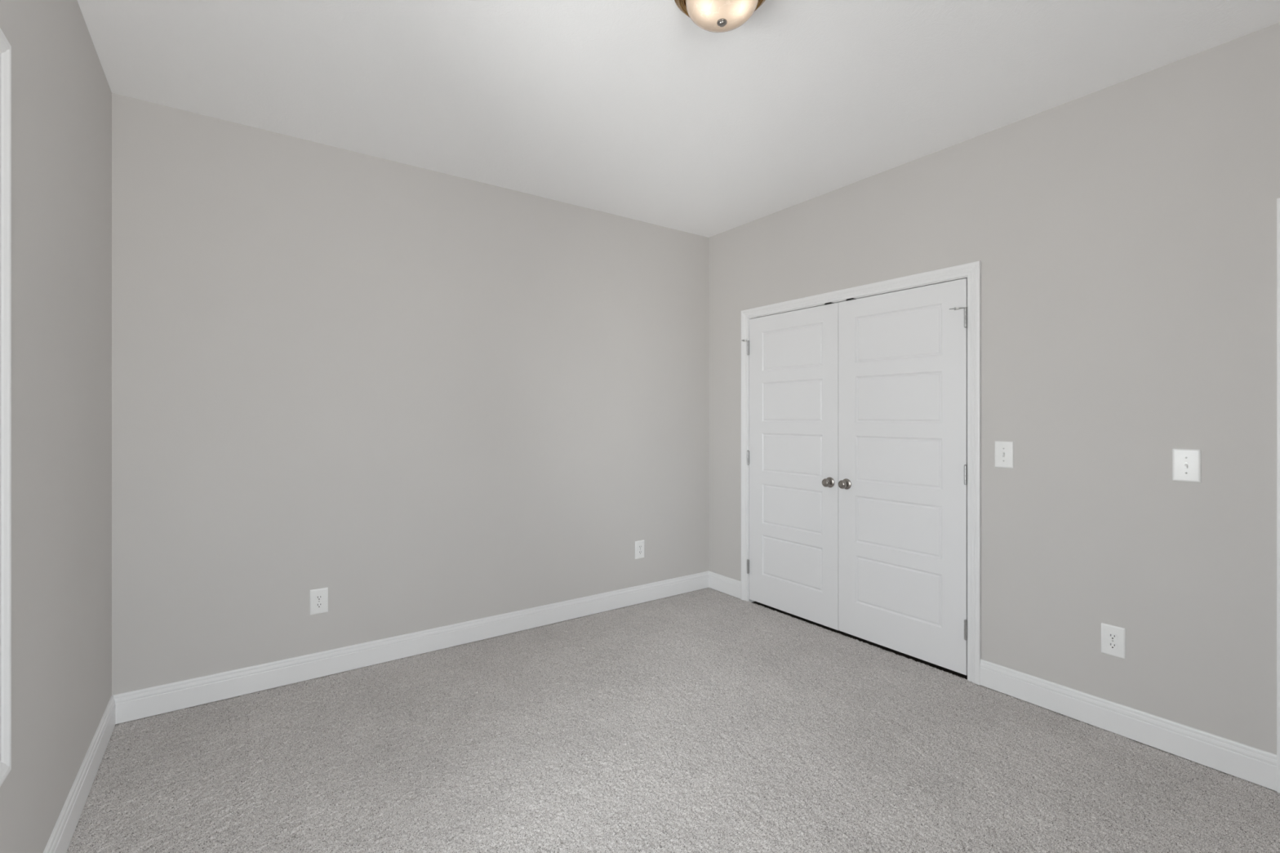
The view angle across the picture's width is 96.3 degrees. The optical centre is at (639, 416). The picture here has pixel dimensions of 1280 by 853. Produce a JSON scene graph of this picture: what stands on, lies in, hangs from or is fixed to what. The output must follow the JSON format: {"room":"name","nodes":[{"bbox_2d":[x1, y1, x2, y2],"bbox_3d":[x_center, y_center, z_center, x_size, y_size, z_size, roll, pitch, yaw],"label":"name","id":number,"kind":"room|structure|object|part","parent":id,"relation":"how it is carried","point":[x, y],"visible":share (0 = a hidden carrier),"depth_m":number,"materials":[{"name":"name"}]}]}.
{"room":"empty bedroom","nodes":[
{"label":"empty bedroom","id":0,"kind":"room"},
{"bbox_2d":[0,0,111,852],"bbox_3d":[-1.213,0.040,0.848,0.130,2.921,3.992,0,0,-35],"label":"wall","id":1,"kind":"structure","parent":0,"point":[61,94],"depth_m":1.75,"materials":[{"name":"beige paint"}]},
{"bbox_2d":[0,27,11,786],"bbox_3d":[-1.205,-0.021,0.852,0.148,1.673,1.058,0,0,-35],"label":"window","id":2,"kind":"structure","parent":1,"relation":"in","point":[5,46],"depth_m":1.30,"materials":[{"name":"white paint"}]},
{"bbox_2d":[43,695,115,852],"bbox_3d":[-1.155,1.283,0.890,0.015,0.126,3.992,0,0,-35],"label":"baseboard","id":3,"kind":"structure","parent":1,"relation":"attached to","point":[59,842],"depth_m":1.97,"materials":[{"name":"white paint"}]},
{"bbox_2d":[111,93,708,719],"bbox_3d":[-0.923,0.040,3.581,3.767,2.921,0.130,0,0,-35],"label":"wall","id":4,"kind":"structure","parent":0,"point":[423,398],"depth_m":3.10,"materials":[{"name":"beige paint"}]},
{"bbox_2d":[309,587,328,615],"bbox_3d":[-1.663,0.956,2.972,0.083,0.129,0.009,0,0,-35],"label":"wall outlet","id":5,"kind":"object","parent":4,"relation":"attached to","point":[318,597],"visible":1,"depth_m":2.97,"materials":[{"name":"white plastic"}]},
{"bbox_2d":[315,602,323,608],"bbox_3d":[-1.661,0.975,2.970,0.034,0.029,0.003,0,0,-35],"label":"receptacle","id":6,"kind":"object","parent":5,"relation":"attached to","point":[317,605],"depth_m":2.97,"materials":[{"name":"white plastic"}]},
{"bbox_2d":[315,594,323,600],"bbox_3d":[-1.661,0.936,2.970,0.034,0.029,0.003,0,0,-35],"label":"receptacle","id":7,"kind":"object","parent":5,"relation":"attached to","point":[317,597],"depth_m":2.97,"materials":[{"name":"white plastic"}]},
{"bbox_2d":[112,571,708,724],"bbox_3d":[-0.881,1.283,3.523,3.507,0.126,0.015,0,0,-35],"label":"baseboard","id":8,"kind":"structure","parent":4,"relation":"attached to","point":[132,705],"depth_m":3.10,"materials":[{"name":"white paint"}]},
{"bbox_2d":[635,540,644,559],"bbox_3d":[0.001,0.961,4.152,0.083,0.129,0.009,0,0,-35],"label":"wall outlet","id":9,"kind":"object","parent":4,"relation":"attached to","point":[640,544],"visible":1,"depth_m":4.15,"materials":[{"name":"white plastic"}]},
{"bbox_2d":[66,587,1279,852],"bbox_3d":[0.689,1.362,2.198,4.559,0.036,4.015,0,0,-35],"label":"floor","id":10,"kind":"structure","parent":0,"point":[708,720],"depth_m":2.24,"materials":[{"name":"beige carpet"}]},
{"bbox_2d":[77,0,1279,237],"bbox_3d":[0.270,-1.481,1.901,3.767,0.120,4.252,0,0,-35],"label":"ceiling","id":11,"kind":"structure","parent":0,"point":[634,109],"depth_m":2.38,"materials":[{"name":"white paint"}]},
{"bbox_2d":[674,0,765,32],"bbox_3d":[0.272,-1.359,1.901,0.325,0.125,0.325,0,0,-35],"label":"ceiling light","id":12,"kind":"object","parent":11,"relation":"attached to","point":[710,15],"visible":1,"depth_m":1.89,"materials":[{"name":"white glass"}]},
{"bbox_2d":[708,22,1279,773],"bbox_3d":[1.753,0.040,2.953,0.130,2.921,3.992,0,0,-35],"label":"wall","id":13,"kind":"structure","parent":0,"point":[1122,234],"depth_m":2.47,"materials":[{"name":"beige paint"}]},
{"bbox_2d":[708,570,741,599],"bbox_3d":[0.645,1.283,4.390,0.015,0.126,0.366,0,0,-35],"label":"baseboard","id":14,"kind":"structure","parent":13,"relation":"attached to","point":[722,584],"depth_m":4.37,"materials":[{"name":"white paint"}]},
{"bbox_2d":[742,302,838,630],"bbox_3d":[0.997,0.309,3.873,0.109,2.043,0.764,0,0,-35],"label":"door","id":15,"kind":"structure","parent":13,"relation":"in","point":[793,454],"depth_m":3.85,"materials":[{"name":"white paint"}]},
{"bbox_3d":[1.195,0.413,3.618,0.013,0.066,0.066,0,0,-35],"label":"knob","id":16,"kind":"part","parent":15,"relation":"part of","materials":[{"name":"grey metal"}]},
{"bbox_2d":[741,260,981,684],"bbox_3d":[1.283,0.287,3.599,0.147,2.144,1.662,0,0,-35],"label":"door frame","id":17,"kind":"structure","parent":13,"relation":"attached to","point":[971,271],"depth_m":2.98,"materials":[{"name":"white paint"}]},
{"bbox_2d":[838,278,967,675],"bbox_3d":[1.452,0.308,3.249,0.090,2.042,0.776,0,0,-35],"label":"door","id":18,"kind":"structure","parent":13,"relation":"in","point":[903,354],"depth_m":3.22,"materials":[{"name":"white paint"}]},
{"bbox_3d":[1.265,0.412,3.520,0.013,0.066,0.066,0,0,-35],"label":"knob","id":19,"kind":"part","parent":18,"relation":"part of","materials":[{"name":"grey metal"}]},
{"bbox_2d":[995,440,1013,468],"bbox_3d":[1.773,0.184,2.798,0.017,0.129,0.083,0,0,-35],"label":"light switch","id":20,"kind":"object","parent":13,"relation":"attached to","point":[1004,451],"visible":1,"depth_m":2.80,"materials":[{"name":"white plastic"}]},
{"bbox_2d":[1101,622,1125,658],"bbox_3d":[2.023,0.958,2.453,0.009,0.129,0.083,0,0,-35],"label":"wall outlet","id":21,"kind":"object","parent":13,"relation":"attached to","point":[1113,637],"visible":1,"depth_m":2.45,"materials":[{"name":"white plastic"}]},
{"bbox_2d":[1107,641,1117,649],"bbox_3d":[2.021,0.978,2.452,0.003,0.029,0.034,0,0,-35],"label":"receptacle","id":22,"kind":"object","parent":21,"relation":"attached to","point":[1111,645],"depth_m":2.45,"materials":[{"name":"white plastic"}]},
{"bbox_2d":[1107,632,1117,640],"bbox_3d":[2.021,0.939,2.452,0.003,0.029,0.034,0,0,-35],"label":"receptacle","id":23,"kind":"object","parent":21,"relation":"attached to","point":[1111,636],"depth_m":2.45,"materials":[{"name":"white plastic"}]},
{"bbox_2d":[979,659,1276,791],"bbox_3d":[2.004,1.283,2.475,0.015,0.126,1.005,0,0,-35],"label":"baseboard","id":24,"kind":"structure","parent":13,"relation":"attached to","point":[1249,763],"depth_m":2.37,"materials":[{"name":"white paint"}]},
{"bbox_2d":[1172,448,1200,482],"bbox_3d":[2.154,0.192,2.262,0.017,0.129,0.083,0,0,-35],"label":"light switch","id":25,"kind":"object","parent":13,"relation":"attached to","point":[1186,463],"visible":1,"depth_m":2.26,"materials":[{"name":"white plastic"}]},
{"bbox_2d":[1276,198,1279,793],"bbox_3d":[2.605,0.287,1.736,0.147,2.144,0.896,0,0,-35],"label":"door frame","id":26,"kind":"structure","parent":13,"relation":"attached to","point":[1277,199],"depth_m":2.06,"materials":[{"name":"white paint"}]}
]}

